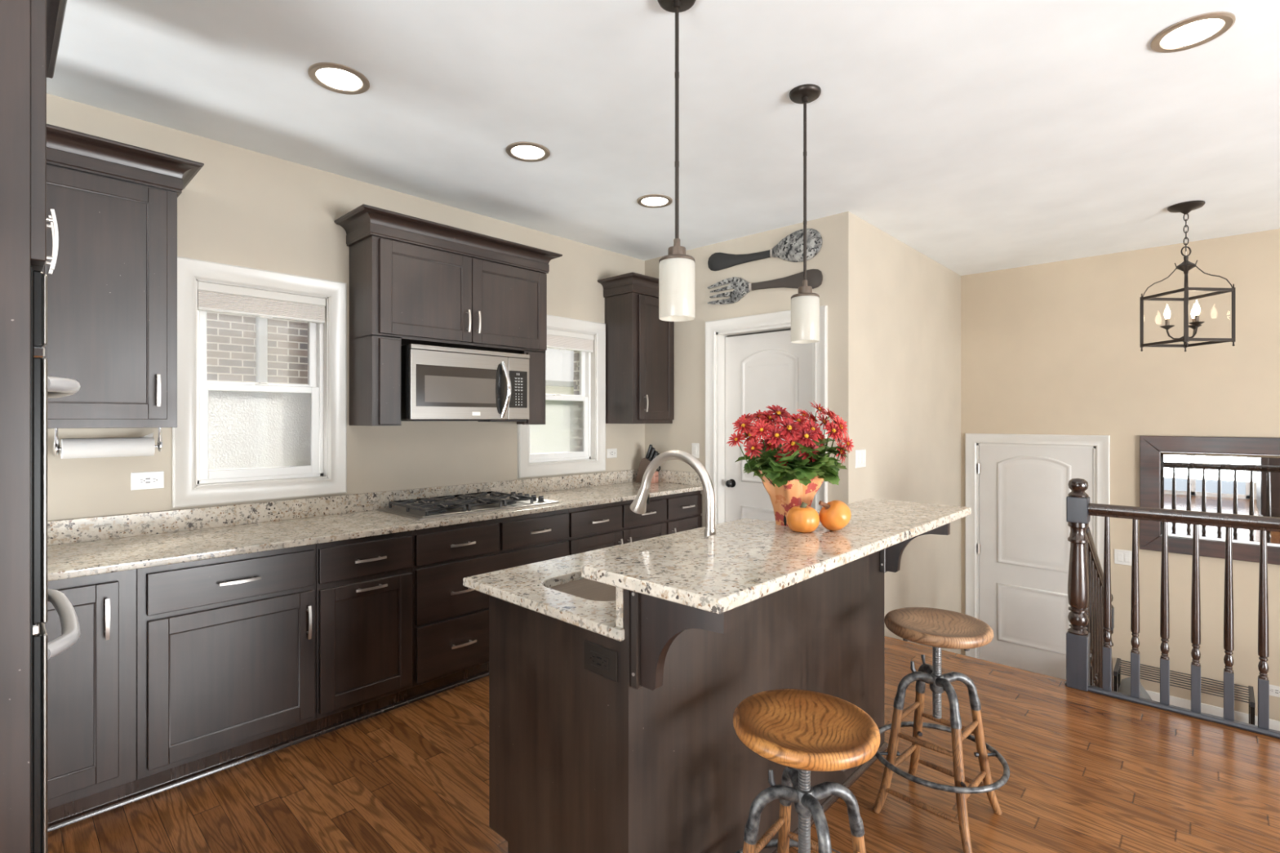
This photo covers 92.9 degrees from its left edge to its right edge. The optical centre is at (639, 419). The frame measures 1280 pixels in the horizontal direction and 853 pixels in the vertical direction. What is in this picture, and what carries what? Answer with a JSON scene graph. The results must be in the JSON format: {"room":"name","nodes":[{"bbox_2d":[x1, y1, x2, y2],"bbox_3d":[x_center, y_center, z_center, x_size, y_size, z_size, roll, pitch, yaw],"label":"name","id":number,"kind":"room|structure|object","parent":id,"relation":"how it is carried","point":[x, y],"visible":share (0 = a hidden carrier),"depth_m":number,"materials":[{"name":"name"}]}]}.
{"room":"kitchen","nodes":[
{"label":"kitchen","id":0,"kind":"room"},
{"bbox_2d":[46,93,644,520],"bbox_3d":[-2.310,0.045,2.683,0.110,2.750,6.752,0,0,43],"label":"wall","id":1,"kind":"structure","parent":0,"point":[244,207],"depth_m":3.20,"materials":[{"name":"paint"}]},
{"bbox_2d":[42,123,204,428],"bbox_3d":[-2.377,-0.520,2.253,0.374,1.110,1.193,0,0,43],"label":"upper cabinet","id":2,"kind":"object","parent":1,"relation":"attached to","point":[112,285],"visible":0.74,"depth_m":2.40,"materials":[{"name":"brown wood"}]},
{"bbox_2d":[53,427,162,455],"bbox_3d":[-2.190,0.089,2.518,0.041,0.110,0.344,0,0,43],"label":"paper towel holder","id":3,"kind":"object","parent":2,"relation":"attached to","point":[56,448],"visible":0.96,"depth_m":2.40,"materials":[{"name":"silver metal"}]},
{"bbox_2d":[60,432,155,458],"bbox_3d":[-2.193,0.107,2.515,0.080,0.102,0.288,0,0,43],"label":"paper towel roll","id":4,"kind":"object","parent":3,"relation":"hanging from","point":[144,446],"visible":0.99,"depth_m":2.49,"materials":[{"name":"white paper"}]},
{"bbox_2d":[130,471,164,490],"bbox_3d":[-2.197,0.274,2.718,0.009,0.078,0.116,0,0,43],"label":"outlet","id":5,"kind":"object","parent":1,"relation":"attached to","point":[140,480],"visible":1,"depth_m":2.71,"materials":[{"name":"white plastic"}]},
{"bbox_2d":[137,475,157,484],"bbox_3d":[-2.196,0.274,2.716,0.003,0.034,0.068,0,0,43],"label":"receptacle","id":6,"kind":"object","parent":5,"relation":"attached to","point":[142,480],"depth_m":2.71,"materials":[{"name":"white plastic"}]},
{"bbox_2d":[172,256,346,507],"bbox_3d":[-1.915,-0.170,3.095,0.152,1.148,0.763,0,0,43],"label":"window","id":7,"kind":"structure","parent":1,"relation":"in","point":[193,484],"depth_m":3.04,"materials":[{"name":"white paint"}]},
{"bbox_2d":[197,280,325,323],"bbox_3d":[-1.895,-0.580,3.077,0.040,0.143,0.569,0,0,43],"label":"cellular shade","id":8,"kind":"object","parent":7,"relation":"attached to","point":[211,297],"visible":0.9,"depth_m":3.04,"materials":[{"name":"white fabric"}]},
{"bbox_2d":[47,469,702,546],"bbox_3d":[-1.215,0.465,3.313,0.621,0.100,4.330,0,0,43],"label":"backsplash","id":9,"kind":"structure","parent":1,"relation":"attached to","point":[63,531],"depth_m":3.11,"materials":[{"name":"stone"}]},
{"bbox_2d":[333,204,562,426],"bbox_3d":[-1.080,-0.520,3.635,0.374,1.110,1.283,0,0,43],"label":"upper cabinet","id":10,"kind":"object","parent":1,"relation":"attached to","point":[413,280],"visible":0.98,"depth_m":3.37,"materials":[{"name":"brown wood"}]},
{"bbox_2d":[401,343,529,422],"bbox_3d":[-1.061,-0.192,3.607,0.426,0.416,0.770,0,0,43],"label":"microwave","id":11,"kind":"object","parent":10,"relation":"attached to","point":[439,383],"visible":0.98,"depth_m":3.44,"materials":[{"name":"silver metal"}]},
{"bbox_2d":[515,374,522,405],"bbox_3d":[-0.741,-0.183,3.724,0.001,0.197,0.058,0,0,43],"label":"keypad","id":12,"kind":"object","parent":11,"relation":"attached to","point":[518,378],"depth_m":3.72,"materials":[{"name":"grey plastic"}]},
{"bbox_2d":[517,314,605,478],"bbox_3d":[-0.598,-0.170,4.499,0.152,1.148,0.813,0,0,43],"label":"window","id":13,"kind":"structure","parent":1,"relation":"in","point":[592,458],"depth_m":4.68,"materials":[{"name":"white paint"}]},
{"bbox_2d":[546,328,593,352],"bbox_3d":[-0.578,-0.580,4.481,0.040,0.143,0.619,0,0,43],"label":"cellular shade","id":14,"kind":"object","parent":13,"relation":"attached to","point":[556,339],"visible":0.68,"depth_m":4.52,"materials":[{"name":"white fabric"}]},
{"bbox_2d":[606,448,617,458],"bbox_3d":[-0.222,0.271,4.822,0.009,0.074,0.110,0,0,43],"label":"outlet","id":15,"kind":"object","parent":1,"relation":"attached to","point":[611,453],"visible":1,"depth_m":4.82,"materials":[{"name":"white plastic"}]},
{"bbox_2d":[597,271,673,423],"bbox_3d":[-0.006,-0.520,4.776,0.380,1.110,0.541,0,0,43],"label":"upper cabinet","id":16,"kind":"object","parent":1,"relation":"attached to","point":[639,344],"visible":0.87,"depth_m":4.67,"materials":[{"name":"brown wood"}]},
{"bbox_2d":[308,351,582,465],"bbox_3d":[-1.577,0.320,3.640,0.130,4.600,9.552,0,0,43],"label":"wall","id":17,"kind":"structure","parent":0,"point":[577,404],"depth_m":4.81,"materials":[{"name":"paint"}]},
{"bbox_2d":[46,0,1279,275],"bbox_3d":[1.274,-1.380,0.968,7.705,0.100,9.395,0,0,43],"label":"ceiling","id":18,"kind":"structure","parent":0,"point":[979,136],"depth_m":2.59,"materials":[{"name":"paint"}]},
{"bbox_2d":[307,62,369,94],"bbox_3d":[-1.173,-1.325,2.375,0.216,0.008,0.216,0,0,43],"label":"recessed light","id":19,"kind":"object","parent":18,"relation":"in","point":[334,77],"visible":1,"depth_m":2.37,"materials":[{"name":"beige metal"}]},
{"bbox_2d":[506,142,550,161],"bbox_3d":[-0.556,-1.325,3.024,0.216,0.008,0.216,0,0,43],"label":"recessed light","id":20,"kind":"object","parent":18,"relation":"in","point":[521,151],"visible":1,"depth_m":3.02,"materials":[{"name":"beige metal"}]},
{"bbox_2d":[636,194,672,208],"bbox_3d":[0.089,-1.325,3.705,0.216,0.008,0.216,0,0,43],"label":"recessed light","id":21,"kind":"object","parent":18,"relation":"in","point":[652,201],"visible":1,"depth_m":3.70,"materials":[{"name":"beige metal"}]},
{"bbox_2d":[657,0,695,321],"bbox_3d":[0.116,-0.823,1.910,0.125,1.015,0.125,0,0,43],"label":"pendant light","id":22,"kind":"object","parent":18,"relation":"hanging from","point":[676,268],"visible":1,"depth_m":1.88,"materials":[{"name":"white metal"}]},
{"bbox_2d":[789,84,821,343],"bbox_3d":[0.671,-0.823,2.477,0.125,1.015,0.125,0,0,43],"label":"pendant light","id":23,"kind":"object","parent":18,"relation":"hanging from","point":[805,304],"visible":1,"depth_m":2.44,"materials":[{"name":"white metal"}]},
{"bbox_2d":[1139,200,1235,351],"bbox_3d":[3.395,-0.883,3.786,0.324,0.893,0.324,0,0,-4],"label":"lantern chandelier","id":24,"kind":"object","parent":18,"relation":"hanging from","point":[1184,207],"visible":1,"depth_m":3.77,"materials":[{"name":"black metal"}]},
{"bbox_2d":[1150,11,1235,53],"bbox_3d":[1.896,-1.325,2.092,0.216,0.008,0.216,0,0,43],"label":"recessed light","id":25,"kind":"object","parent":18,"relation":"in","point":[1199,29],"visible":1,"depth_m":2.09,"materials":[{"name":"beige metal"}]},
{"bbox_2d":[47,636,1279,852],"bbox_3d":[0.532,1.435,0.176,7.465,0.030,6.985,0,0,43],"label":"floor","id":26,"kind":"structure","parent":0,"point":[1091,772],"depth_m":2.32,"materials":[{"name":"brown wood"}]},
{"bbox_2d":[0,0,66,852],"bbox_3d":[-1.728,0.172,1.315,0.966,2.496,0.713,0,0,43],"label":"oven tower","id":27,"kind":"object","parent":26,"relation":"on","point":[30,30],"visible":0.94,"depth_m":1.23,"materials":[{"name":"brown metal"}]},
{"bbox_2d":[30,265,80,852],"bbox_3d":[-1.695,0.337,1.351,0.790,1.303,0.651,0,0,43],"label":"double oven","id":28,"kind":"object","parent":27,"relation":"in","point":[43,387],"visible":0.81,"depth_m":1.26,"materials":[{"name":"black metal"}]},
{"bbox_2d":[44,568,136,832],"bbox_3d":[-2.362,0.982,2.069,0.642,0.876,0.946,0,0,43],"label":"base cabinet","id":29,"kind":"object","parent":26,"relation":"on","point":[91,684],"visible":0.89,"depth_m":2.14,"materials":[{"name":"brown wood"}]},
{"bbox_2d":[47,469,703,581],"bbox_3d":[-1.213,0.479,3.311,0.625,0.129,4.330,0,0,43],"label":"countertop","id":30,"kind":"structure","parent":29,"relation":"on","point":[82,547],"depth_m":2.86,"materials":[{"name":"stone"}]},
{"bbox_2d":[377,491,559,520],"bbox_3d":[-0.989,0.487,3.587,0.500,0.058,0.905,0,0,43],"label":"gas cooktop","id":31,"kind":"object","parent":30,"relation":"in","point":[438,507],"visible":1,"depth_m":3.44,"materials":[{"name":"silver metal"}]},
{"bbox_2d":[635,444,660,483],"bbox_3d":[0.069,0.358,4.933,0.192,0.312,0.100,0,0,25],"label":"knife block","id":32,"kind":"object","parent":30,"relation":"on","point":[651,453],"visible":0.6,"depth_m":4.89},
{"bbox_2d":[133,544,315,801],"bbox_3d":[-1.829,0.982,2.638,0.642,0.876,0.614,0,0,43],"label":"base cabinet","id":33,"kind":"object","parent":26,"relation":"on","point":[226,646],"visible":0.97,"depth_m":2.42,"materials":[{"name":"brown wood"}]},
{"bbox_2d":[311,530,412,737],"bbox_3d":[-1.467,0.982,3.024,0.642,0.876,0.444,0,0,43],"label":"base cabinet","id":34,"kind":"object","parent":26,"relation":"on","point":[364,585],"visible":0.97,"depth_m":2.82,"materials":[{"name":"brown wood"}]},
{"bbox_2d":[406,508,568,703],"bbox_3d":[-0.974,0.982,3.550,0.642,0.876,0.998,0,0,43],"label":"base cabinet","id":35,"kind":"object","parent":26,"relation":"on","point":[451,619],"visible":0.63,"depth_m":3.19,"materials":[{"name":"brown wood"}]},
{"bbox_2d":[568,495,666,555],"bbox_3d":[-0.320,0.982,4.246,0.642,0.876,0.912,0,0,43],"label":"base cabinet","id":36,"kind":"object","parent":26,"relation":"on","point":[593,527],"visible":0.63,"depth_m":3.99,"materials":[{"name":"brown wood"}]},
{"bbox_2d":[665,490,702,534],"bbox_3d":[0.134,0.982,4.731,0.642,0.876,0.416,0,0,43],"label":"base cabinet","id":37,"kind":"object","parent":26,"relation":"on","point":[684,510],"visible":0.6,"depth_m":4.53,"materials":[{"name":"brown wood"}]},
{"bbox_2d":[488,523,950,852],"bbox_3d":[0.375,0.905,2.197,0.928,1.030,1.594,0,0,43],"label":"kitchen island","id":38,"kind":"object","parent":26,"relation":"on","point":[653,759],"visible":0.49,"depth_m":1.73,"materials":[{"name":"brown wood"}]},
{"bbox_2d":[584,640,617,682],"bbox_3d":[-0.101,0.614,1.546,0.122,0.076,0.009,0,0,43],"label":"outlet","id":39,"kind":"object","parent":38,"relation":"attached to","point":[602,661],"visible":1,"depth_m":1.54,"materials":[{"name":"brown plastic"}]},
{"bbox_2d":[590,651,608,671],"bbox_3d":[-0.103,0.614,1.545,0.068,0.034,0.003,0,0,43],"label":"receptacle","id":40,"kind":"object","parent":39,"relation":"attached to","point":[599,660],"depth_m":1.54,"materials":[{"name":"black plastic"}]},
{"bbox_2d":[462,518,769,641],"bbox_3d":[0.251,0.468,2.327,0.722,0.153,1.642,0,0,43],"label":"island countertop","id":41,"kind":"structure","parent":38,"relation":"attached to","point":[527,586],"depth_m":1.92,"materials":[{"name":"stone"}]},
{"bbox_2d":[549,578,616,601],"bbox_3d":[0.035,0.632,2.072,0.383,0.176,0.788,0,0,43],"label":"sink","id":42,"kind":"object","parent":41,"relation":"in","point":[585,588],"visible":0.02,"depth_m":2.10,"materials":[{"name":"silver metal"}]},
{"bbox_2d":[630,449,715,537],"bbox_3d":[0.110,0.309,2.061,0.376,0.410,0.060,0,0,43],"label":"kitchen faucet","id":43,"kind":"object","parent":41,"relation":"on","point":[638,505],"visible":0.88,"depth_m":2.01,"materials":[{"name":"silver metal"}]},
{"bbox_2d":[581,498,971,613],"bbox_3d":[0.603,0.374,1.988,0.418,0.031,1.745,0,0,43],"label":"island countertop","id":44,"kind":"structure","parent":38,"relation":"on","point":[720,573],"depth_m":1.60,"materials":[{"name":"stone"}]},
{"bbox_2d":[726,401,853,526],"bbox_3d":[0.516,0.147,2.088,0.368,0.424,0.388,0,0,43],"label":"chrysanthemum","id":45,"kind":"object","parent":44,"relation":"on","point":[790,477],"visible":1,"depth_m":2.01,"materials":[{"name":"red plant"}]},
{"bbox_2d":[726,432,746,447],"bbox_3d":[0.322,0.066,2.033,0.067,0.064,0.019,0,-42,36],"label":"flower","id":46,"kind":"object","parent":45,"relation":"on","point":[735,439],"depth_m":2.03,"materials":[{"name":"red plant"}]},
{"bbox_2d":[732,415,754,435],"bbox_3d":[0.346,0.019,2.044,0.074,0.082,0.024,0,-38,11],"label":"flower","id":47,"kind":"object","parent":45,"relation":"on","point":[743,424],"depth_m":2.04,"materials":[{"name":"red plant"}]},
{"bbox_2d":[736,413,755,426],"bbox_3d":[0.361,0.001,2.084,0.076,0.021,0.072,0,44,50],"label":"flower","id":48,"kind":"object","parent":45,"relation":"on","point":[744,421],"depth_m":2.05,"materials":[{"name":"red plant"}]},
{"bbox_2d":[739,424,759,444],"bbox_3d":[0.372,0.053,2.061,0.093,0.086,0.029,0,-36,28],"label":"flower","id":49,"kind":"object","parent":45,"relation":"on","point":[750,441],"depth_m":2.04,"materials":[{"name":"red plant"}]},
{"bbox_2d":[743,437,763,458],"bbox_3d":[0.371,0.094,2.006,0.066,0.073,0.021,0,-14,25],"label":"flower","id":50,"kind":"object","parent":45,"relation":"on","point":[753,444],"depth_m":2.00,"materials":[{"name":"red plant"}]},
{"bbox_2d":[751,409,767,422],"bbox_3d":[0.420,-0.012,2.140,0.093,0.029,0.086,0,24,44],"label":"flower","id":51,"kind":"object","parent":45,"relation":"on","point":[762,415],"depth_m":2.09,"materials":[{"name":"red plant"}]},
{"bbox_2d":[750,419,771,440],"bbox_3d":[0.403,0.034,2.009,0.080,0.077,0.023,0,-27,6],"label":"flower","id":52,"kind":"object","parent":45,"relation":"on","point":[761,428],"depth_m":2.01,"materials":[{"name":"red plant"}]},
{"bbox_2d":[753,416,779,431],"bbox_3d":[0.430,0.018,2.074,0.093,0.086,0.029,0,-38,1],"label":"flower","id":53,"kind":"object","parent":45,"relation":"on","point":[770,419],"depth_m":2.07,"materials":[{"name":"red plant"}]},
{"bbox_2d":[759,411,780,424],"bbox_3d":[0.446,-0.008,2.078,0.085,0.024,0.081,0,34,-20],"label":"flower","id":54,"kind":"object","parent":45,"relation":"on","point":[770,415],"depth_m":2.08,"materials":[{"name":"red plant"}]},
{"bbox_2d":[759,437,781,451],"bbox_3d":[0.434,0.082,2.043,0.083,0.026,0.078,0,40,4],"label":"flower","id":55,"kind":"object","parent":45,"relation":"on","point":[765,442],"depth_m":2.03,"materials":[{"name":"red plant"}]},
{"bbox_2d":[764,423,789,447],"bbox_3d":[0.446,0.051,1.988,0.082,0.091,0.026,0,-29,-3],"label":"flower","id":56,"kind":"object","parent":45,"relation":"on","point":[777,433],"depth_m":1.99,"materials":[{"name":"red plant"}]},
{"bbox_2d":[766,404,790,420],"bbox_3d":[0.478,-0.024,2.091,0.094,0.026,0.089,0,40,-18],"label":"flower","id":57,"kind":"object","parent":45,"relation":"on","point":[778,411],"depth_m":2.09,"materials":[{"name":"red plant"}]},
{"bbox_2d":[773,448,791,466],"bbox_3d":[0.469,0.127,1.986,0.066,0.073,0.021,0,-28,-14],"label":"flower","id":58,"kind":"object","parent":45,"relation":"on","point":[776,454],"depth_m":1.98,"materials":[{"name":"red plant"}]},
{"bbox_2d":[774,416,799,439],"bbox_3d":[0.494,0.026,2.003,0.102,0.098,0.029,0,-41,-18],"label":"flower","id":59,"kind":"object","parent":45,"relation":"on","point":[793,428],"depth_m":1.99,"materials":[{"name":"red plant"}]},
{"bbox_2d":[780,432,802,454],"bbox_3d":[0.501,0.078,1.983,0.085,0.081,0.024,0,-17,-7],"label":"flower","id":60,"kind":"object","parent":45,"relation":"on","point":[793,442],"depth_m":1.98,"materials":[{"name":"red plant"}]},
{"bbox_2d":[786,413,808,426],"bbox_3d":[0.539,0.002,2.063,0.085,0.024,0.081,0,36,-14],"label":"flower","id":61,"kind":"object","parent":45,"relation":"on","point":[800,420],"depth_m":2.06,"materials":[{"name":"red plant"}]},
{"bbox_2d":[797,408,810,420],"bbox_3d":[0.563,-0.017,2.086,0.062,0.018,0.060,0,43,-48],"label":"flower","id":62,"kind":"object","parent":45,"relation":"on","point":[804,413],"depth_m":2.08,"materials":[{"name":"red plant"}]},
{"bbox_2d":[793,424,818,448],"bbox_3d":[0.542,0.053,1.986,0.082,0.091,0.026,0,-32,-10],"label":"flower","id":63,"kind":"object","parent":45,"relation":"on","point":[802,437],"depth_m":1.99,"materials":[{"name":"red plant"}]},
{"bbox_2d":[798,442,818,463],"bbox_3d":[0.557,0.105,1.986,0.085,0.081,0.024,0,-15,-23],"label":"flower","id":64,"kind":"object","parent":45,"relation":"on","point":[806,458],"depth_m":1.97,"materials":[{"name":"red plant"}]},
{"bbox_2d":[804,408,819,426],"bbox_3d":[0.600,0.001,2.122,0.029,0.086,0.093,-39,-18,24],"label":"flower","id":65,"kind":"object","parent":45,"relation":"on","point":[806,415],"depth_m":2.11,"materials":[{"name":"red plant"}]},
{"bbox_2d":[803,418,822,438],"bbox_3d":[0.569,0.031,2.004,0.074,0.082,0.024,0,-28,-30],"label":"flower","id":66,"kind":"object","parent":45,"relation":"on","point":[811,430],"depth_m":2.00,"materials":[{"name":"red plant"}]},
{"bbox_2d":[808,401,826,416],"bbox_3d":[0.619,-0.037,2.107,0.082,0.024,0.074,46,22,23],"label":"flower","id":67,"kind":"object","parent":45,"relation":"on","point":[819,409],"depth_m":2.10,"materials":[{"name":"red plant"}]},
{"bbox_2d":[816,431,826,447],"bbox_3d":[0.604,0.061,2.044,0.079,0.073,0.024,0,-28,-45],"label":"flower","id":68,"kind":"object","parent":45,"relation":"on","point":[821,438],"depth_m":2.03,"materials":[{"name":"red plant"}]},
{"bbox_2d":[816,411,831,431],"bbox_3d":[0.625,0.008,2.067,0.025,0.086,0.078,-33,-18,30],"label":"flower","id":69,"kind":"object","parent":45,"relation":"on","point":[824,422],"depth_m":2.06,"materials":[{"name":"red plant"}]},
{"bbox_2d":[821,407,840,420],"bbox_3d":[0.673,-0.015,2.144,0.095,0.032,0.102,38,14,19],"label":"flower","id":70,"kind":"object","parent":45,"relation":"on","point":[828,413],"depth_m":2.13,"materials":[{"name":"red plant"}]},
{"bbox_2d":[823,420,843,441],"bbox_3d":[0.640,0.036,2.015,0.074,0.082,0.024,0,-30,-29],"label":"flower","id":71,"kind":"object","parent":45,"relation":"on","point":[834,431],"depth_m":2.02,"materials":[{"name":"red plant"}]},
{"bbox_2d":[828,411,839,424],"bbox_3d":[0.666,0.004,2.077,0.024,0.082,0.074,-29,-15,29],"label":"flower","id":72,"kind":"object","parent":45,"relation":"on","point":[837,421],"depth_m":2.07,"materials":[{"name":"red plant"}]},
{"bbox_2d":[832,415,847,438],"bbox_3d":[0.675,0.024,2.037,0.085,0.081,0.024,0,-19,-40],"label":"flower","id":73,"kind":"object","parent":45,"relation":"on","point":[837,430],"depth_m":2.03,"materials":[{"name":"red plant"}]},
{"bbox_2d":[835,439,846,463],"bbox_3d":[0.668,0.106,2.015,0.024,0.081,0.085,-15,-8,33],"label":"flower","id":74,"kind":"object","parent":45,"relation":"on","point":[841,450],"depth_m":2.01,"materials":[{"name":"red plant"}]},
{"bbox_2d":[841,434,853,453],"bbox_3d":[0.692,0.080,2.026,0.062,0.068,0.020,0,-15,-43],"label":"flower","id":75,"kind":"object","parent":45,"relation":"on","point":[847,442],"depth_m":2.02,"materials":[{"name":"red plant"}]},
{"bbox_2d":[786,502,819,533],"bbox_3d":[0.520,0.311,1.946,0.102,0.095,0.103,0,0,43],"label":"pumpkin","id":76,"kind":"object","parent":44,"relation":"on","point":[803,518],"visible":1,"depth_m":1.91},
{"bbox_2d":[818,500,851,530],"bbox_3d":[0.628,0.310,1.961,0.100,0.098,0.100,0,0,43],"label":"pumpkin","id":77,"kind":"object","parent":44,"relation":"on","point":[834,515],"visible":0.99,"depth_m":1.93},
{"bbox_2d":[733,688,880,852],"bbox_3d":[0.411,1.087,1.523,0.451,0.677,0.451,0,0,39],"label":"bar stool","id":78,"kind":"object","parent":26,"relation":"on","point":[804,731],"visible":1,"depth_m":1.51,"materials":[{"name":"brown wood"}]},
{"bbox_2d":[872,607,1009,852],"bbox_3d":[1.073,1.077,2.199,0.451,0.695,0.451,0,0,-44],"label":"bar stool","id":79,"kind":"object","parent":26,"relation":"on","point":[937,628],"visible":0.99,"depth_m":2.18,"materials":[{"name":"wood"}]},
{"bbox_2d":[1064,478,1279,738],"bbox_3d":[2.898,0.867,2.697,1.676,1.106,0.093,0,0,43],"label":"stair railing","id":80,"kind":"object","parent":26,"relation":"on","point":[1079,508],"visible":1,"depth_m":2.99,"materials":[{"name":"brown wood"}]},
{"bbox_2d":[644,215,831,527],"bbox_3d":[0.684,0.045,4.578,1.663,2.750,0.110,0,0,43],"label":"wall","id":81,"kind":"structure","parent":0,"point":[687,427],"depth_m":4.65,"materials":[{"name":"paint"}]},
{"bbox_2d":[691,443,699,457],"bbox_3d":[0.430,0.244,4.735,0.072,0.115,0.011,0,0,43],"label":"light switch","id":82,"kind":"object","parent":81,"relation":"attached to","point":[695,446],"visible":0.93,"depth_m":4.73,"materials":[{"name":"white plastic"}]},
{"bbox_2d":[707,228,822,271],"bbox_3d":[0.853,-1.172,4.314,0.924,0.217,0.032,0,0,43],"label":"spoon","id":83,"kind":"object","parent":81,"relation":"attached to","point":[790,248],"visible":0.92,"depth_m":4.17,"materials":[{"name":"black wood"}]},
{"bbox_2d":[772,228,822,262],"bbox_3d":[1.053,-1.172,4.126,0.375,0.217,0.032,0,0,43],"label":"bowl","id":84,"kind":"object","parent":83,"relation":"on","point":[790,248],"depth_m":4.10,"materials":[{"name":"ceramic"}]},
{"bbox_2d":[707,269,822,304],"bbox_3d":[0.856,-0.949,4.321,0.931,0.190,0.018,0,0,43],"label":"fork","id":85,"kind":"object","parent":81,"relation":"attached to","point":[741,286],"visible":0.96,"depth_m":4.35,"materials":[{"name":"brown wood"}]},
{"bbox_2d":[705,305,827,524],"bbox_3d":[0.903,0.338,4.361,0.984,2.164,0.148,0,0,43],"label":"door","id":86,"kind":"structure","parent":81,"relation":"in","point":[746,374],"depth_m":4.49,"materials":[{"name":"white paint"}]},
{"bbox_2d":[727,328,791,337],"bbox_3d":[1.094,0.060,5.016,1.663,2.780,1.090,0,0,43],"label":"door frame","id":87,"kind":"structure","parent":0,"point":[788,329],"depth_m":5.61,"materials":[{"name":"paint"}]},
{"bbox_2d":[831,211,960,654],"bbox_3d":[2.115,0.450,4.808,0.110,3.560,2.403,0,0,43],"label":"wall","id":88,"kind":"structure","parent":0,"point":[896,309],"depth_m":4.55,"materials":[{"name":"paint"}]},
{"bbox_2d":[855,448,866,467],"bbox_3d":[1.461,0.260,4.024,0.011,0.118,0.158,0,0,43],"label":"light switch","id":89,"kind":"object","parent":88,"relation":"attached to","point":[860,455],"visible":1,"depth_m":4.01,"materials":[{"name":"white plastic"}]},
{"bbox_2d":[884,635,1066,680],"bbox_3d":[1.908,1.436,3.688,1.122,0.032,0.040,0,0,43],"label":"trim","id":90,"kind":"structure","parent":88,"relation":"attached to","point":[884,636],"depth_m":3.58,"materials":[{"name":"brown wood"}]},
{"bbox_2d":[960,228,1279,721],"bbox_3d":[5.050,0.450,3.777,5.802,3.560,0.110,0,0,43],"label":"wall","id":91,"kind":"structure","parent":0,"point":[1053,348],"depth_m":4.74,"materials":[{"name":"paint"}]},
{"bbox_2d":[964,433,1110,679],"bbox_3d":[3.421,1.181,5.287,1.058,2.099,0.137,0,0,43],"label":"door","id":92,"kind":"structure","parent":91,"relation":"in","point":[1017,531],"depth_m":5.30,"materials":[{"name":"white paint"}]},
{"bbox_2d":[1114,549,1132,565],"bbox_3d":[3.839,1.098,4.832,0.118,0.116,0.011,0,0,43],"label":"light switch","id":93,"kind":"object","parent":91,"relation":"attached to","point":[1121,557],"visible":0.91,"depth_m":4.83,"materials":[{"name":"white plastic"}]},
{"bbox_2d":[1139,435,1279,564],"bbox_3d":[4.396,0.572,4.289,1.356,0.885,0.032,0,0,43],"label":"wall mirror","id":94,"kind":"object","parent":91,"relation":"attached to","point":[1233,475],"visible":0.96,"depth_m":4.47,"materials":[{"name":"brown wood"}]},
{"bbox_2d":[1164,454,1279,544],"bbox_3d":[4.404,0.572,4.297,1.134,0.663,0.008,0,0,43],"label":"mirror glass","id":95,"kind":"object","parent":94,"relation":"on","point":[1233,484],"depth_m":4.44,"materials":[{"name":"silver mirror"}]},
{"bbox_2d":[1145,689,1279,731],"bbox_3d":[5.448,2.170,3.319,4.595,0.120,0.014,0,0,43],"label":"baseboard","id":96,"kind":"structure","parent":91,"relation":"attached to","point":[1175,701],"depth_m":4.48,"materials":[{"name":"white paint"}]},
{"bbox_2d":[1269,684,1279,697],"bbox_3d":[4.453,1.905,4.257,0.118,0.076,0.009,0,0,43],"label":"outlet","id":97,"kind":"object","parent":91,"relation":"attached to","point":[1274,691],"visible":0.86,"depth_m":4.26,"materials":[{"name":"white plastic"}]},
{"bbox_2d":[1270,688,1279,694],"bbox_3d":[4.452,1.905,4.256,0.068,0.034,0.003,0,0,43],"label":"receptacle","id":98,"kind":"object","parent":97,"relation":"attached to","point":[1273,691],"depth_m":4.26,"materials":[{"name":"white plastic"}]},
{"bbox_3d":[4.310,2.245,2.908,5.692,0.030,2.170,0,0,43],"label":"floor","id":99,"kind":"structure","parent":0,"visible":0},
{"bbox_2d":[1118,677,1151,700],"bbox_3d":[3.559,2.046,4.375,0.197,0.367,0.179,0,0,43],"label":"bag","id":100,"kind":"object","parent":99,"relation":"on","point":[1125,685],"visible":0.29,"depth_m":4.37,"materials":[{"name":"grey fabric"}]},
{"bbox_2d":[1113,657,1255,724],"bbox_3d":[3.966,2.060,4.465,0.759,0.340,0.260,0,0,43],"label":"bench","id":101,"kind":"object","parent":99,"relation":"on","point":[1117,671],"visible":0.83,"depth_m":4.43,"materials":[{"name":"weathered wood slats"},{"name":"black cast iron"}]},
{"bbox_2d":[1117,659,1249,703],"bbox_3d":[3.966,1.914,4.465,0.735,0.036,0.244,0,0,43],"label":"wire shelf","id":102,"kind":"object","parent":101,"relation":"attached to","point":[1119,662],"depth_m":4.44,"materials":[{"name":"metal"}]},
{"bbox_3d":[2.215,1.926,3.941,1.222,0.608,0.810,0,0,43],"label":"floor","id":103,"kind":"structure","parent":99,"relation":"on","visible":0},
{"bbox_2d":[1085,527,1114,690],"bbox_3d":[2.681,1.382,3.569,0.077,1.637,0.881,0,0,43],"label":"stair railing","id":104,"kind":"object","parent":103,"relation":"on","point":[1095,627],"visible":0.28,"depth_m":3.57,"materials":[{"name":"brown wood"}]},
{"label":"outside","id":105,"kind":"structure","parent":0,"visible":0},
{"bbox_3d":[-12.626,2.670,33.097,56.295,0.100,49.000,0,0,43],"label":"lawn","id":106,"kind":"structure","parent":105,"visible":0},
{"bbox_2d":[206,311,309,470],"bbox_3d":[-6.553,-1.180,3.611,0.700,7.600,10.900,0,0,43],"label":"neighbor house","id":107,"kind":"structure","parent":106,"relation":"on","point":[246,429],"depth_m":6.26,"materials":[{"name":"brick"}]},
{"bbox_2d":[529,347,573,453],"bbox_3d":[-4.288,-0.780,29.046,9.200,6.800,12.700,0,0,43],"label":"house","id":108,"kind":"structure","parent":106,"relation":"on","point":[557,435],"depth_m":24.28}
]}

